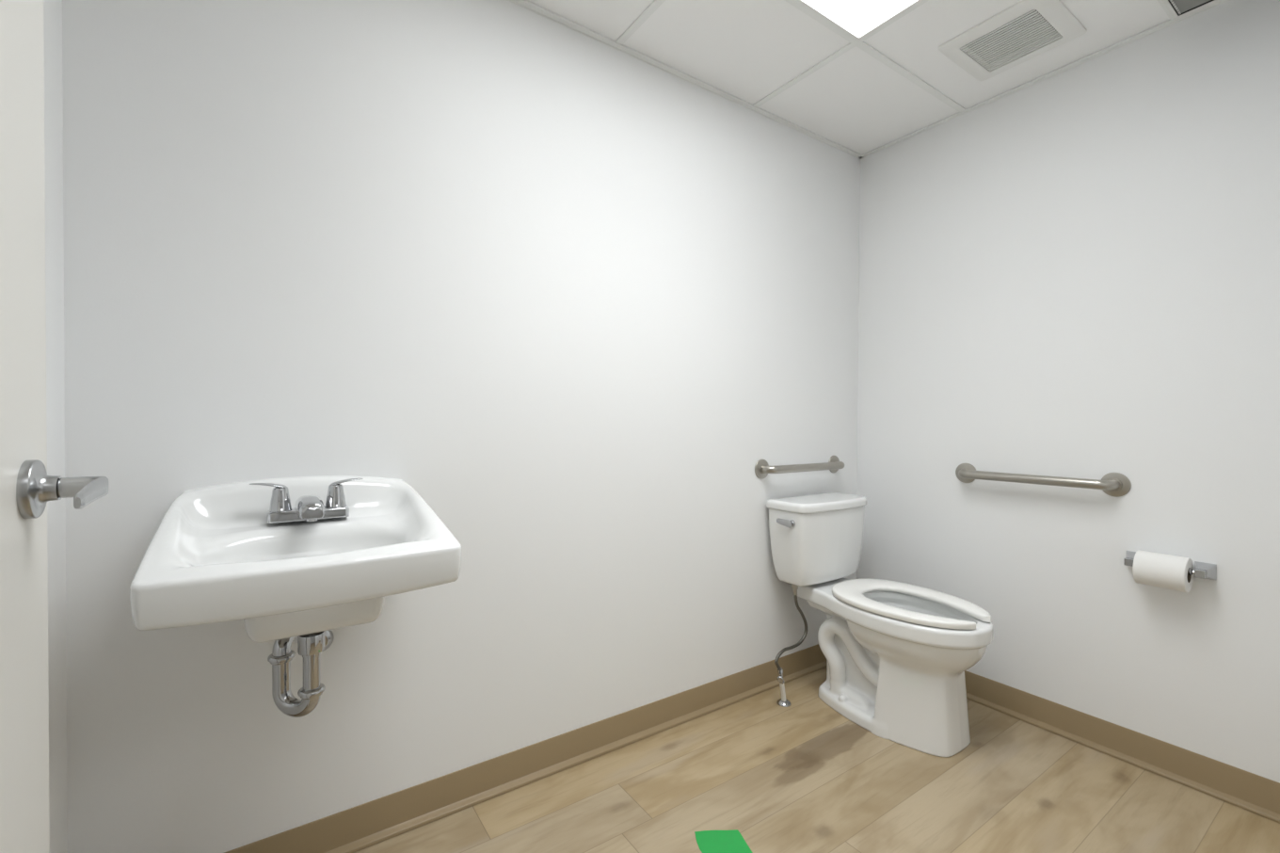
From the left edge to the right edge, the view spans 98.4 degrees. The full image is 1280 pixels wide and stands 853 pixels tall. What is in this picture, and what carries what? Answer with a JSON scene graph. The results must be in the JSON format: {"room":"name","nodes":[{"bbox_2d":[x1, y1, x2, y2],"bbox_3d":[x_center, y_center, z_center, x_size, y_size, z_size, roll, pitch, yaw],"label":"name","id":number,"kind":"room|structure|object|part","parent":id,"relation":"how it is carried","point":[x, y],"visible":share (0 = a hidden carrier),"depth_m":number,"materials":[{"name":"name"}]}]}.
{"room":"public restroom","nodes":[
{"label":"public restroom","id":0,"kind":"room"},
{"bbox_2d":[43,0,67,852],"bbox_3d":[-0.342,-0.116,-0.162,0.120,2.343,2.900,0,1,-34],"label":"door frame","id":1,"kind":"structure","parent":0,"point":[52,8],"depth_m":1.02,"materials":[{"name":"paint"}]},
{"bbox_2d":[62,0,860,852],"bbox_3d":[-0.095,-0.139,1.838,2.790,2.343,0.120,0,1,-34],"label":"wall","id":2,"kind":"structure","parent":0,"point":[502,262],"depth_m":1.46,"materials":[{"name":"paint"}]},
{"bbox_2d":[129,475,461,642],"bbox_3d":[-0.665,0.261,1.115,0.483,0.284,0.449,0,1,-34],"label":"basin","id":3,"kind":"object","parent":2,"relation":"attached to","point":[214,555],"visible":0.99,"depth_m":1.02,"materials":[{"name":"white porcelain"}]},
{"bbox_2d":[267,629,333,717],"bbox_3d":[-0.728,0.487,1.188,0.106,0.189,0.274,0,1,-26],"label":"p-trap","id":4,"kind":"object","parent":3,"relation":"attached to","point":[311,646],"visible":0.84,"depth_m":1.10,"materials":[{"name":"silver metal"}]},
{"bbox_3d":[-0.744,0.463,1.211,0.032,0.090,0.222,0,1,-11],"label":"trap arm","id":5,"kind":"part","parent":4,"relation":"part of","materials":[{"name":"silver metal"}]},
{"bbox_2d":[249,478,363,523],"bbox_3d":[-0.711,0.162,1.191,0.215,0.084,0.134,0,1,-34],"label":"faucet","id":6,"kind":"object","parent":3,"relation":"on","point":[307,507],"visible":1,"depth_m":1.18,"materials":[{"name":"silver metal"}]},
{"bbox_3d":[-0.795,0.128,1.182,0.066,0.016,0.026,0,1,-34],"label":"lever","id":7,"kind":"part","parent":6,"relation":"part of","materials":[{"name":"silver metal"}]},
{"bbox_3d":[-0.777,0.156,1.195,0.043,0.051,0.043,0,1,-34],"label":"handle","id":8,"kind":"part","parent":6,"relation":"part of","materials":[{"name":"silver metal"}]},
{"bbox_3d":[-0.734,0.192,1.225,0.154,0.022,0.052,0,1,-34],"label":"plate","id":9,"kind":"part","parent":6,"relation":"part of","materials":[{"name":"silver metal"}]},
{"bbox_3d":[-0.709,0.174,1.188,0.052,0.049,0.128,0,1,-34],"label":"spout","id":10,"kind":"part","parent":6,"relation":"part of","materials":[{"name":"silver metal"}]},
{"bbox_3d":[-0.691,0.156,1.254,0.043,0.051,0.043,0,1,-34],"label":"handle","id":11,"kind":"part","parent":6,"relation":"part of","materials":[{"name":"silver metal"}]},
{"bbox_3d":[-0.673,0.128,1.266,0.066,0.016,0.026,0,1,-34],"label":"lever","id":12,"kind":"part","parent":6,"relation":"part of","materials":[{"name":"silver metal"}]},
{"bbox_2d":[224,643,826,852],"bbox_3d":[-0.060,0.985,1.792,2.550,0.096,0.025,0,1,-34],"label":"baseboard","id":13,"kind":"structure","parent":2,"relation":"attached to","point":[353,829],"depth_m":1.59,"materials":[{"name":"plastic"}]},
{"bbox_2d":[754,455,844,479],"bbox_3d":[0.681,0.166,2.261,0.527,0.077,0.068,0,1,-34],"label":"grab bar","id":14,"kind":"object","parent":2,"relation":"attached to","point":[762,468],"visible":1,"depth_m":2.18,"materials":[{"name":"silver metal"}]},
{"bbox_2d":[507,0,1230,159],"bbox_3d":[0.369,-1.198,1.158,2.550,0.010,1.500,0,1,-34],"label":"trim","id":15,"kind":"structure","parent":2,"relation":"attached to","point":[525,4],"depth_m":1.88,"materials":[{"name":"white paint"}]},
{"bbox_2d":[615,0,1181,112],"bbox_3d":[0.369,-1.201,1.157,2.550,0.005,1.500,0,1,-34],"label":"trim","id":16,"kind":"structure","parent":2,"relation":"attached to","point":[648,11],"depth_m":1.75,"materials":[{"name":"white paint"}]},
{"bbox_2d":[353,667,1279,852],"bbox_3d":[0.753,1.102,0.607,2.790,0.100,3.140,0,1,-34],"label":"floor","id":17,"kind":"structure","parent":0,"point":[802,776],"depth_m":1.54,"materials":[{"name":"brown wood"}]},
{"bbox_2d":[694,829,752,852],"bbox_3d":[0.229,1.040,1.302,0.121,0.002,0.270,0,1,-18],"label":"tape","id":18,"kind":"object","parent":17,"relation":"on","point":[732,840],"visible":1,"depth_m":1.38,"materials":[{"name":"green plastic"}]},
{"bbox_2d":[766,492,993,756],"bbox_3d":[0.858,0.665,1.986,0.446,0.754,0.712,0,1,-34],"label":"toilet","id":19,"kind":"object","parent":17,"relation":"on","point":[898,654],"visible":1,"depth_m":1.93,"materials":[{"name":"white ceramic"}]},
{"bbox_3d":[0.542,0.361,2.071,0.020,0.027,0.070,0,1,-34],"label":"lever arm","id":20,"kind":"part","parent":19,"relation":"part of","materials":[{"name":"silver metal"}]},
{"bbox_2d":[774,583,807,706],"bbox_3d":[0.571,0.819,2.098,0.054,0.428,0.205,1,1,40],"label":"water supply line","id":21,"kind":"object","parent":19,"relation":"attached to","point":[783,701],"visible":1,"depth_m":2.06,"materials":[{"name":"silver metal"}]},
{"bbox_3d":[0.723,0.301,2.199,0.427,0.032,0.197,0,1,-34],"label":"tank lid","id":22,"kind":"part","parent":19,"relation":"part of","materials":[{"name":"white ceramic"}]},
{"bbox_3d":[0.721,0.460,2.201,0.413,0.285,0.183,0,1,-34],"label":"tank","id":23,"kind":"part","parent":19,"relation":"part of","materials":[{"name":"white ceramic"}]},
{"bbox_3d":[0.882,0.831,1.986,0.368,0.423,0.677,0,1,-34],"label":"bowl","id":24,"kind":"part","parent":19,"relation":"part of","materials":[{"name":"white ceramic"}]},
{"bbox_3d":[0.925,0.606,1.922,0.365,0.020,0.501,0,1,-34],"label":"seat","id":25,"kind":"part","parent":19,"relation":"part of","materials":[{"name":"white plastic"}]},
{"bbox_2d":[528,0,1169,154],"bbox_3d":[0.765,-1.218,0.580,2.550,0.046,2.900,0,1,-34],"label":"ceiling","id":26,"kind":"structure","parent":0,"point":[747,50],"depth_m":1.78,"materials":[{"name":"tile"}]},
{"bbox_2d":[798,0,920,39],"bbox_3d":[0.347,-1.213,1.141,1.196,0.034,0.574,0,1,-34],"label":"recessed light","id":27,"kind":"object","parent":26,"relation":"in","point":[857,18],"visible":1,"depth_m":1.61,"materials":[{"name":"white plastic"}]},
{"bbox_2d":[937,0,1087,80],"bbox_3d":[1.153,-1.207,1.720,0.302,0.030,0.302,0,1,-34],"label":"ceiling vent","id":28,"kind":"object","parent":26,"relation":"in","point":[1025,30],"visible":1,"depth_m":1.70,"materials":[{"name":"white metal"}]},
{"bbox_2d":[1161,0,1224,21],"bbox_3d":[1.443,-1.217,1.271,0.634,0.053,0.436,0,1,-34],"label":"ceiling vent","id":29,"kind":"object","parent":26,"relation":"in","point":[1187,8],"visible":1,"depth_m":1.57,"materials":[{"name":"white metal"}]},
{"bbox_2d":[856,0,1279,782],"bbox_3d":[1.860,-0.123,1.348,0.120,2.343,2.900,0,1,-34],"label":"wall","id":30,"kind":"structure","parent":0,"point":[1075,272],"depth_m":1.78,"materials":[{"name":"paint"}]},
{"bbox_2d":[955,463,1131,496],"bbox_3d":[1.355,0.181,1.920,0.068,0.077,0.527,0,1,-34],"label":"grab bar","id":31,"kind":"object","parent":30,"relation":"attached to","point":[1112,484],"visible":1,"depth_m":1.83,"materials":[{"name":"silver metal"}]},
{"bbox_2d":[964,670,1279,822],"bbox_3d":[1.399,0.991,1.897,0.025,0.096,1.500,0,1,-34],"label":"baseboard","id":32,"kind":"structure","parent":30,"relation":"attached to","point":[1254,792],"depth_m":1.71,"materials":[{"name":"plastic"}]},
{"bbox_2d":[1123,550,1216,580],"bbox_3d":[1.553,0.413,1.631,0.069,0.045,0.198,0,1,-34],"label":"toilet paper holder","id":33,"kind":"object","parent":30,"relation":"attached to","point":[1202,569],"visible":0.65,"depth_m":1.57,"materials":[{"name":"silver metal"}]},
{"bbox_3d":[1.510,0.412,1.694,0.069,0.045,0.045,0,1,-34],"label":"post","id":34,"kind":"part","parent":33,"relation":"part of","materials":[{"name":"silver metal"}]},
{"bbox_2d":[1132,549,1193,591],"bbox_3d":[1.534,0.423,1.621,0.098,0.098,0.113,0,1,-34],"label":"toilet roll","id":35,"kind":"object","parent":33,"relation":"on","point":[1163,570],"visible":0.99,"depth_m":1.59,"materials":[{"name":"white paper"}]},
{"bbox_3d":[1.597,0.414,1.567,0.069,0.045,0.045,0,1,-34],"label":"post","id":36,"kind":"part","parent":33,"relation":"part of","materials":[{"name":"silver metal"}]},
{"bbox_3d":[0.821,-0.068,0.503,2.550,2.243,0.120,0,1,-34],"label":"wall","id":37,"kind":"structure","parent":0,"visible":0},
{"bbox_2d":[0,0,108,852],"bbox_3d":[-0.444,0.028,0.289,0.109,2.027,0.933,0,1,-34],"label":"door","id":38,"kind":"structure","parent":37,"relation":"in","point":[26,488],"depth_m":0.60,"materials":[{"name":"paint"}]},
{"bbox_3d":[-0.666,0.069,0.616,0.026,0.065,0.065,0,1,-34],"label":"handle","id":39,"kind":"part","parent":38,"relation":"part of","materials":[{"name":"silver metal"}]},
{"bbox_3d":[-0.611,0.071,0.595,0.039,0.025,0.121,0,1,-34],"label":"lever","id":40,"kind":"part","parent":38,"relation":"part of","materials":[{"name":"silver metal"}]}
]}

